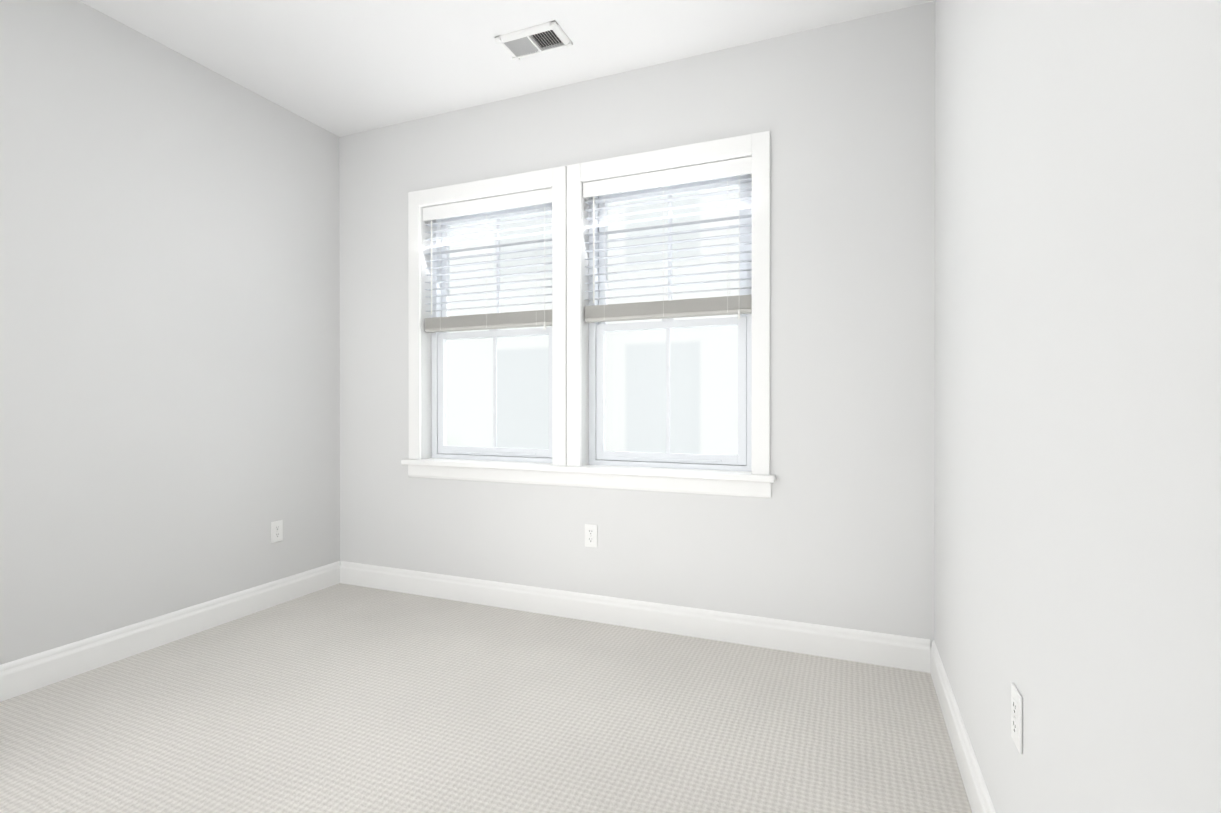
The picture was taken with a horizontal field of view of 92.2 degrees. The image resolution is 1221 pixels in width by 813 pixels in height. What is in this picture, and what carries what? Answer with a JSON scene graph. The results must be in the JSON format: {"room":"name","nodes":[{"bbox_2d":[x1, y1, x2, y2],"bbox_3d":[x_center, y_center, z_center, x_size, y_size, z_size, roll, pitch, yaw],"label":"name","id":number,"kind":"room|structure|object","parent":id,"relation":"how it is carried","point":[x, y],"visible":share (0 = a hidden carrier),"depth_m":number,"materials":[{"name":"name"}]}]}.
{"room":"empty bedroom","nodes":[
{"label":"empty bedroom","id":0,"kind":"room"},
{"bbox_2d":[0,0,339,664],"bbox_3d":[-2.421,-0.281,1.982,0.160,2.740,3.920,0,0,22],"label":"wall","id":1,"kind":"structure","parent":0,"point":[169,330],"depth_m":2.64,"materials":[{"name":"grey paint"}]},
{"bbox_2d":[0,561,340,701],"bbox_3d":[-2.340,1.023,1.954,0.015,0.132,3.600,0,0,22],"label":"baseboard","id":2,"kind":"structure","parent":1,"relation":"attached to","point":[21,676],"depth_m":2.62,"materials":[{"name":"white wood"}]},
{"bbox_2d":[271,520,282,542],"bbox_3d":[-1.827,0.684,3.220,0.007,0.115,0.070,0,0,22],"label":"electrical outlet","id":3,"kind":"object","parent":1,"relation":"attached to","point":[276,531],"visible":1,"depth_m":3.21,"materials":[{"name":"white plastic"}]},
{"bbox_2d":[0,583,971,812],"bbox_3d":[-0.851,1.141,1.347,3.550,0.100,3.920,0,0,22],"label":"floor","id":4,"kind":"structure","parent":0,"point":[342,698],"depth_m":2.01,"materials":[{"name":"carpet"}]},
{"bbox_2d":[79,0,934,136],"bbox_3d":[-0.851,-1.709,1.337,3.550,0.120,3.920,0,0,22],"label":"ceiling","id":5,"kind":"structure","parent":0,"point":[339,68],"depth_m":2.65,"materials":[{"name":"white paint"}]},
{"bbox_2d":[495,20,572,60],"bbox_3d":[-0.345,-1.645,2.654,0.305,0.017,0.175,0,0,22],"label":"ceiling vent","id":6,"kind":"object","parent":5,"relation":"in","point":[534,40],"visible":0.96,"depth_m":2.64,"materials":[{"name":"white metal"}]},
{"bbox_2d":[339,1,934,646],"bbox_3d":[-0.142,-0.285,3.083,3.230,2.740,0.160,0,0,22],"label":"wall","id":7,"kind":"structure","parent":0,"point":[837,529],"depth_m":2.65,"materials":[{"name":"grey paint"}]},
{"bbox_2d":[431,203,551,462],"bbox_3d":[-0.645,-0.421,3.333,0.856,1.450,0.077,0,0,22],"label":"window","id":8,"kind":"structure","parent":7,"relation":"in","point":[440,449],"depth_m":3.37,"materials":[{"name":"white"}]},
{"bbox_2d":[423,188,551,332],"bbox_3d":[-0.676,-0.774,3.255,0.850,0.737,0.070,0,0,22],"label":"window blind","id":9,"kind":"object","parent":8,"relation":"attached to","point":[522,319],"visible":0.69,"depth_m":3.24,"materials":[{"name":"white plastic"}]},
{"bbox_2d":[401,458,775,482],"bbox_3d":[-0.215,0.320,3.046,2.080,0.030,0.139,0,0,22],"label":"window sill","id":10,"kind":"structure","parent":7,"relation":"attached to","point":[653,472],"depth_m":2.93,"materials":[{"name":"white wood"}]},
{"bbox_2d":[408,131,769,474],"bbox_3d":[-0.225,-0.465,3.020,2.030,1.540,0.019,0,0,22],"label":"window frame","id":11,"kind":"structure","parent":7,"relation":"in","point":[565,182],"depth_m":3.00,"materials":[{"name":"white wood"}]},
{"bbox_2d":[583,157,751,322],"bbox_3d":[0.264,-0.773,2.872,0.848,0.737,0.070,0,0,22],"label":"window blind","id":12,"kind":"object","parent":11,"relation":"attached to","point":[715,306],"visible":0.85,"depth_m":2.85,"materials":[{"name":"white plastic"}]},
{"bbox_2d":[408,465,770,497],"bbox_3d":[-0.224,0.372,3.024,2.041,0.075,0.016,0,0,22],"label":"apron","id":13,"kind":"object","parent":7,"relation":"attached to","point":[714,487],"visible":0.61,"depth_m":2.94,"materials":[{"name":"white wood"}]},
{"bbox_2d":[585,524,596,547],"bbox_3d":[-0.099,0.655,2.979,0.070,0.115,0.007,0,0,22],"label":"electrical outlet","id":14,"kind":"object","parent":7,"relation":"attached to","point":[590,535],"visible":1,"depth_m":2.98,"materials":[{"name":"white plastic"}]},
{"bbox_2d":[340,561,929,672],"bbox_3d":[-0.175,1.019,3.007,3.200,0.132,0.015,0,0,22],"label":"baseboard","id":15,"kind":"structure","parent":7,"relation":"attached to","point":[891,650],"depth_m":2.82,"materials":[{"name":"white wood"}]},
{"bbox_2d":[589,174,751,470],"bbox_3d":[0.295,-0.420,2.950,0.854,1.450,0.077,0,0,22],"label":"window","id":16,"kind":"structure","parent":7,"relation":"in","point":[600,455],"depth_m":2.93,"materials":[{"name":"white"}]},
{"bbox_2d":[934,0,1220,812],"bbox_3d":[0.719,-0.277,0.703,0.160,2.740,3.920,0,0,22],"label":"wall","id":17,"kind":"structure","parent":0,"point":[1077,505],"depth_m":0.88,"materials":[{"name":"grey paint"}]},
{"bbox_2d":[930,640,995,812],"bbox_3d":[0.637,1.027,0.740,0.015,0.132,3.600,0,0,22],"label":"baseboard","id":18,"kind":"structure","parent":17,"relation":"attached to","point":[978,796],"depth_m":1.76,"materials":[{"name":"white wood"}]},
{"bbox_2d":[1011,682,1022,754],"bbox_3d":[0.830,0.636,1.202,0.007,0.115,0.070,0,0,22],"label":"electrical outlet","id":19,"kind":"object","parent":17,"relation":"attached to","point":[1016,717],"visible":1,"depth_m":1.19,"materials":[{"name":"white plastic"}]},
{"label":"outside","id":20,"kind":"structure","parent":0,"visible":0},
{"bbox_2d":[444,186,738,470],"bbox_3d":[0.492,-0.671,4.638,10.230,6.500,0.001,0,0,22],"label":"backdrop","id":21,"kind":"structure","parent":20,"point":[541,409],"depth_m":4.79,"materials":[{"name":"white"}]}
]}

